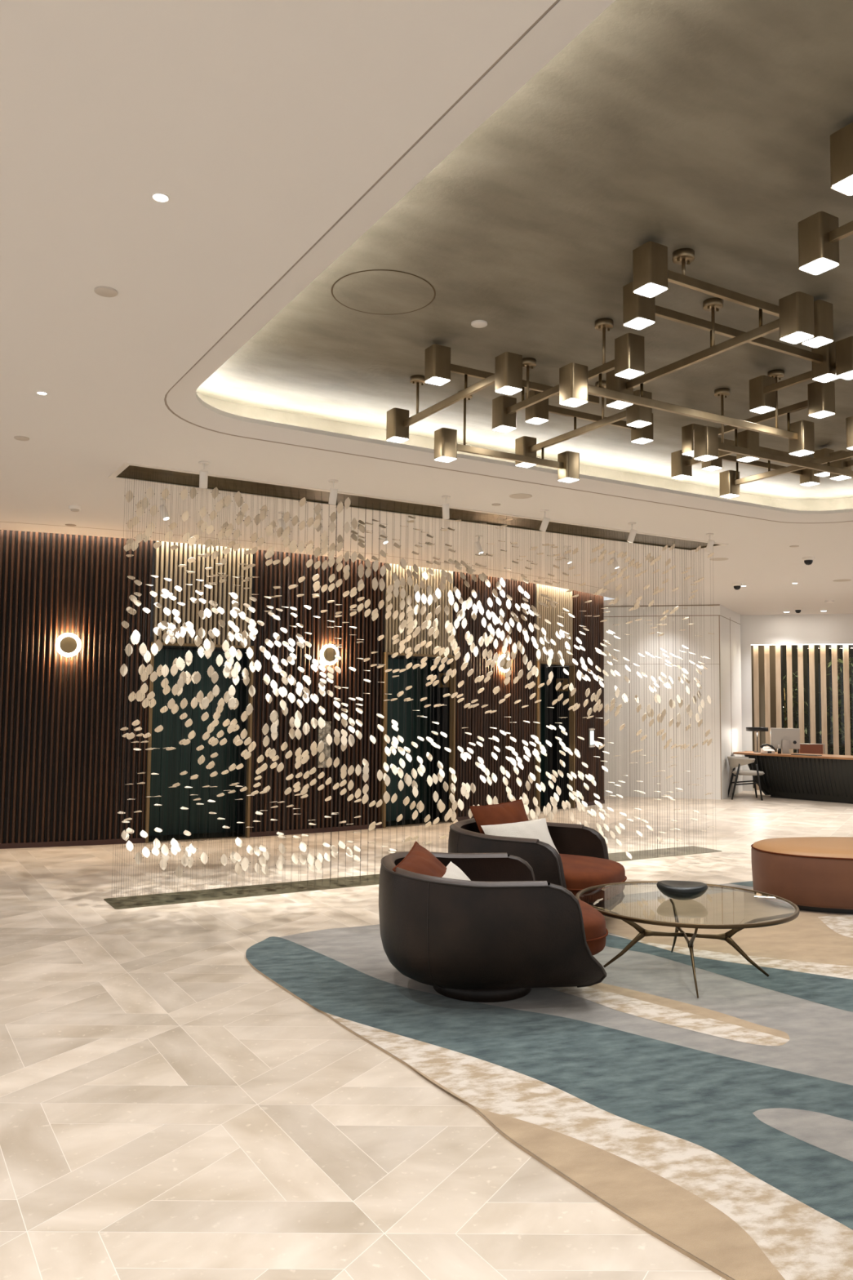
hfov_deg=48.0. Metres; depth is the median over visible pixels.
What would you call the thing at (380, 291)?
access hatch
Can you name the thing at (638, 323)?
diffuser
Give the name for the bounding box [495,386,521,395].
diffuser
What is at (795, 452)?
diffuser
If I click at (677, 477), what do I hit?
diffuser
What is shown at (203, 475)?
spotlight
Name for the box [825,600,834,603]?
smoke detector
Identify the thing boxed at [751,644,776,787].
wall
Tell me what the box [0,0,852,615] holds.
ceiling
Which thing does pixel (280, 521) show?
spotlight
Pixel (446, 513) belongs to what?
spotlight
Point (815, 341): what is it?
diffuser
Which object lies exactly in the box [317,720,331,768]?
panel
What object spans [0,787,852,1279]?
floor
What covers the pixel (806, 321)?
chandelier
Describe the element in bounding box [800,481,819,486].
diffuser
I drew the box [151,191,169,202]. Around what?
recessed light
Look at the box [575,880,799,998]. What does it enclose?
coffee table
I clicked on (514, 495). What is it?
ceiling speaker
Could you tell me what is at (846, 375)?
diffuser
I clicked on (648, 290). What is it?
diffuser
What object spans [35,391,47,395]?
recessed light
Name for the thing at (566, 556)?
spotlight
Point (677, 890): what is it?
bowl
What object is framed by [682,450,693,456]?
diffuser
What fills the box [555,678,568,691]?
sign
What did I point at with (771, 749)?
desk telephone
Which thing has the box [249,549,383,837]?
wall panel
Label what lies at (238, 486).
sculpture
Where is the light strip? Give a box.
[783,644,850,644]
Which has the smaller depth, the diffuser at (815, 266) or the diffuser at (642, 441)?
the diffuser at (815, 266)
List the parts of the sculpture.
plate, plate, plate, plate, plate, plate, plate, plate, plate, plate, plate, plate, plate, plate, plate, plate, plate, plate, plate, plate, plate, plate, plate, plate, plate, plate, plate, plate, plate, plate, plate, plate, plate, plate, plate, plate, plate, plate, plate, plate, plate, plate, plate, plate, plate, plate, plate, plate, plate, plate, plate, plate, plate, plate, plate, plate, plate, plate, plate, plate, plate, plate, plate, plate, plate, plate, plate, plate, plate, plate, plate, plate, plate, plate, plate, plate, plate, plate, plate, plate, plate, plate, plate, plate, plate, plate, floor plate, recess plate, recess frame, plate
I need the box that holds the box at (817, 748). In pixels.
[796,743,825,754]
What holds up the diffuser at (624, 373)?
attached to the chandelier at (806, 321)
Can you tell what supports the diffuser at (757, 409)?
attached to the chandelier at (806, 321)
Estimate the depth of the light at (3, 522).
10.86 m
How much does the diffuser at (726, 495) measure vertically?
0.008 m
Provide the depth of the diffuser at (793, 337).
4.48 m
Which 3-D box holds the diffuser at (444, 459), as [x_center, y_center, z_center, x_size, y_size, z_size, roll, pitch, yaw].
[0.124,-1.189,6.293,0.110,0.008,0.110,3,-5,-30]
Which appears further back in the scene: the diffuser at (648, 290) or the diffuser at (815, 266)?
the diffuser at (648, 290)
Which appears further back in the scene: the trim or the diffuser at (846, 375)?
the trim
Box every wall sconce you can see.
[55,632,81,657]
[320,644,338,666]
[497,653,510,672]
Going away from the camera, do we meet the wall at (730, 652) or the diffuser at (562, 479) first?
the diffuser at (562, 479)
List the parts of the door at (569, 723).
champagne slat panel, sill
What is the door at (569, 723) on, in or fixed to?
on the floor
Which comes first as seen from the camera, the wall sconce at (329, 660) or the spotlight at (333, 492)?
the spotlight at (333, 492)
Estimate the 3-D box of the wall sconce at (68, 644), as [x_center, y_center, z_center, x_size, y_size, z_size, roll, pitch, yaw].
[-3.922,0.055,10.490,0.312,0.312,0.066,2,-4,-22]
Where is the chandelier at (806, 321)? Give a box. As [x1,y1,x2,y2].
[386,121,852,497]
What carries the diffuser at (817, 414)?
attached to the chandelier at (806, 321)
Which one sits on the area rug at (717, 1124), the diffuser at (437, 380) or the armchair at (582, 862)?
the armchair at (582, 862)
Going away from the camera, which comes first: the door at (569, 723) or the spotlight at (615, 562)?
the spotlight at (615, 562)
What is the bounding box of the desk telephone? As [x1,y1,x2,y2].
[760,743,775,753]
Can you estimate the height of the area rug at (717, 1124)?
0.014 m
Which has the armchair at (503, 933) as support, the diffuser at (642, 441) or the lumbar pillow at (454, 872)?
the lumbar pillow at (454, 872)
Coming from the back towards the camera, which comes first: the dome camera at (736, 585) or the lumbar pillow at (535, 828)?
the dome camera at (736, 585)
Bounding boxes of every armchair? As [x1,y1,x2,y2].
[378,851,608,1002]
[448,817,626,911]
[727,755,764,800]
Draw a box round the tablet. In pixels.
[588,728,595,747]
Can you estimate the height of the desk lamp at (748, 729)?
0.455 m
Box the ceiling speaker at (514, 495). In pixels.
[509,493,532,498]
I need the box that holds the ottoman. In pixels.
[751,836,852,913]
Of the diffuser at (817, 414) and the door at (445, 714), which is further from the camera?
the door at (445, 714)
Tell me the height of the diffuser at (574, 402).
0.008 m
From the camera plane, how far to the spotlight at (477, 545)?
10.33 m
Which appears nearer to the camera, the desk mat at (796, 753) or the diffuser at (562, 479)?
the diffuser at (562, 479)
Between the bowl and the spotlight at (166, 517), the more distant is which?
the spotlight at (166, 517)
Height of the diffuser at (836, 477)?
0.008 m
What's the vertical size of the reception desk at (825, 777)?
0.785 m
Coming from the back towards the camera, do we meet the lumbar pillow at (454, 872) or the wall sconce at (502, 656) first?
the wall sconce at (502, 656)
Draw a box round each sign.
[438,672,448,687]
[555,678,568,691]
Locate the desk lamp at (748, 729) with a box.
[746,727,768,752]
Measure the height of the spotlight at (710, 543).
0.202 m
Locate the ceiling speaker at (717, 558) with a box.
[710,557,728,560]
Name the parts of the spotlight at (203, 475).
ceiling plate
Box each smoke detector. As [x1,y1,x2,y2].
[68,505,81,511]
[471,320,487,328]
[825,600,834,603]
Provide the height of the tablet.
0.310 m
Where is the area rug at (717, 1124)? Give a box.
[245,880,852,1279]
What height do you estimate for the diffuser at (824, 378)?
0.008 m
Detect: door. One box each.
[144,540,257,843]
[378,562,456,828]
[534,583,575,811]
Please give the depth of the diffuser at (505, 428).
5.99 m
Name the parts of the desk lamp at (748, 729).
lamp shade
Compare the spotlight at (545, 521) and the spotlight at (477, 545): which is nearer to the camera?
the spotlight at (545, 521)
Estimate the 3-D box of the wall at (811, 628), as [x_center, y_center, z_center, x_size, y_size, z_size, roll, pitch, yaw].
[9.472,1.209,18.042,7.300,3.400,0.700,-1,-4,15]
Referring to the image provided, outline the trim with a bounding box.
[604,604,740,799]
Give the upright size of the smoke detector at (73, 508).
0.047 m
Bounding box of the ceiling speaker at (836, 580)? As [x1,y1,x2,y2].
[832,579,851,582]
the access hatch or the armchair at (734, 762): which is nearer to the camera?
the access hatch
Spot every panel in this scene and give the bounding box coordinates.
[0,529,153,848]
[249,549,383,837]
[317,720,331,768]
[452,571,536,821]
[572,590,604,807]
[752,644,850,790]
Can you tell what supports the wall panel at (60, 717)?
on the floor
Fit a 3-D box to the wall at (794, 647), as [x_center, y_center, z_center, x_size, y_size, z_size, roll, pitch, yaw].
[10.737,1.052,22.072,11.000,4.500,0.100,-1,-4,15]
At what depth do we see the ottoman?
7.36 m
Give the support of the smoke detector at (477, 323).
attached to the ceiling
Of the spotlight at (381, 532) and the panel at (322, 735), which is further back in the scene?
the panel at (322, 735)
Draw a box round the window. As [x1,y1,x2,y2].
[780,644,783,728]
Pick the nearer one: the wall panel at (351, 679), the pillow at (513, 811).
the pillow at (513, 811)
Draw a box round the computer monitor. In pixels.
[770,728,799,753]
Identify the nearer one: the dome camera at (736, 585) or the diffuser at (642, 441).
the diffuser at (642, 441)
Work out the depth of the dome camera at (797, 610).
17.27 m
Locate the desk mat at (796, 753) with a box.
[791,753,822,755]
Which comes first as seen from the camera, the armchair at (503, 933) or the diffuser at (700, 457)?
the armchair at (503, 933)
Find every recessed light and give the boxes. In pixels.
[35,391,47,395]
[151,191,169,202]
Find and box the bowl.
[656,880,707,900]
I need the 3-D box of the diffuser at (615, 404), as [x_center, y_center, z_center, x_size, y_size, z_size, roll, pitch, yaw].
[1.111,-1.354,5.506,0.110,0.008,0.110,3,-5,-30]
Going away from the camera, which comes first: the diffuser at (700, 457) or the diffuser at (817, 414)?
the diffuser at (817, 414)
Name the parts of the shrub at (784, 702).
stem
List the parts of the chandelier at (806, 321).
rod, rod, link rod, link rod, rod, link rod, link rod, link rod, rod, rod, link rod, rod, link rod, rod, rod, link rod, link rod, link rod, link rod, rod, link rod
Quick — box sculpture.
[103,462,727,909]
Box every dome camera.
[732,582,742,590]
[794,608,802,613]
[802,556,814,564]
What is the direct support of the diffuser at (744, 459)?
attached to the chandelier at (806, 321)
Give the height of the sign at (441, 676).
0.200 m
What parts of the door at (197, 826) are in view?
sill, champagne slat panel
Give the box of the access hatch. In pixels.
[331,269,435,315]
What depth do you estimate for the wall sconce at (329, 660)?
11.86 m
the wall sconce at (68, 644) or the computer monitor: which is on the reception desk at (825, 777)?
the computer monitor
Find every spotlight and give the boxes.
[159,497,169,520]
[198,461,209,488]
[277,511,286,530]
[328,480,337,504]
[379,524,388,544]
[441,495,450,519]
[474,535,484,553]
[539,510,550,532]
[563,546,572,564]
[610,551,619,568]
[626,522,636,542]
[705,533,714,552]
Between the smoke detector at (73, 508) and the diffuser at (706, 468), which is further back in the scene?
the smoke detector at (73, 508)
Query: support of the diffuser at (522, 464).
attached to the chandelier at (806, 321)
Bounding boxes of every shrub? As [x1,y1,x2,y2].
[782,671,809,752]
[816,657,852,755]
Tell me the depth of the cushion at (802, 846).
7.55 m
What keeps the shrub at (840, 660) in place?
on the floor
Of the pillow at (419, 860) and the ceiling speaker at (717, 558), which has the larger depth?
the ceiling speaker at (717, 558)
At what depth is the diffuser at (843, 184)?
3.42 m
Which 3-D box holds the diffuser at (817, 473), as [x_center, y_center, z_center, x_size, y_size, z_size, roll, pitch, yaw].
[3.157,-1.317,7.603,0.110,0.008,0.110,3,-5,-30]
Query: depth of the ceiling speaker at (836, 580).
13.59 m
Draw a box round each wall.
[560,604,742,799]
[740,613,852,791]
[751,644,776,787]
[782,644,852,755]
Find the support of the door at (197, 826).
on the floor
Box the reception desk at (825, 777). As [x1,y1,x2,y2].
[733,751,852,804]
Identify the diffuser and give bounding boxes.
[386,436,408,443]
[425,376,449,385]
[435,456,456,462]
[493,425,515,432]
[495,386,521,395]
[515,462,535,467]
[525,417,547,424]
[558,477,578,482]
[560,398,587,407]
[606,400,632,408]
[615,368,644,378]
[623,317,654,329]
[626,420,651,427]
[631,438,653,444]
[634,283,666,297]
[671,475,691,479]
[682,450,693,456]
[694,454,717,461]
[702,466,721,471]
[720,493,739,497]
[737,456,758,462]
[750,405,775,413]
[780,331,813,343]
[789,449,813,456]
[800,257,838,275]
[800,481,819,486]
[802,336,832,347]
[808,410,834,418]
[813,373,839,382]
[814,471,829,476]
[830,475,850,480]
[831,174,852,195]
[836,370,852,379]
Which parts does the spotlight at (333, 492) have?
ceiling plate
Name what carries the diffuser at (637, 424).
attached to the chandelier at (806, 321)
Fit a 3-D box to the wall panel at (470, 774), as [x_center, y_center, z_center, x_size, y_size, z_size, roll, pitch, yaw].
[0.985,0.739,13.741,1.775,3.560,0.145,4,-6,-44]
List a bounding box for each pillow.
[392,840,446,877]
[442,861,471,880]
[469,799,528,834]
[480,817,559,853]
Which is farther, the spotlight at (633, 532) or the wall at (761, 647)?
the wall at (761, 647)
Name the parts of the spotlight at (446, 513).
ceiling plate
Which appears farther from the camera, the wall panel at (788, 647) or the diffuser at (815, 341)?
the wall panel at (788, 647)
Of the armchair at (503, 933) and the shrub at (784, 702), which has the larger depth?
the shrub at (784, 702)
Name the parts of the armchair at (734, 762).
leg, leg, backrest, seat, leg, leg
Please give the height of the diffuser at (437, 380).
0.008 m
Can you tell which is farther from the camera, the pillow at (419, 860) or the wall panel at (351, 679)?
the wall panel at (351, 679)
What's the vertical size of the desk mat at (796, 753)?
0.012 m
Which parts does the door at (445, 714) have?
sill, champagne slat panel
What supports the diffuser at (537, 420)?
attached to the chandelier at (806, 321)
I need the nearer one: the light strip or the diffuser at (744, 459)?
the diffuser at (744, 459)
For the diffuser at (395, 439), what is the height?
0.008 m
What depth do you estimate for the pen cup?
17.02 m
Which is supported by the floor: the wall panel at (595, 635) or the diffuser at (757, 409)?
the wall panel at (595, 635)
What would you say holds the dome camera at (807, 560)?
attached to the ceiling
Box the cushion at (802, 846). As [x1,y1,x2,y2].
[752,836,852,857]
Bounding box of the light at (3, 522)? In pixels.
[3,521,608,590]
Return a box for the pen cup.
[777,744,781,753]

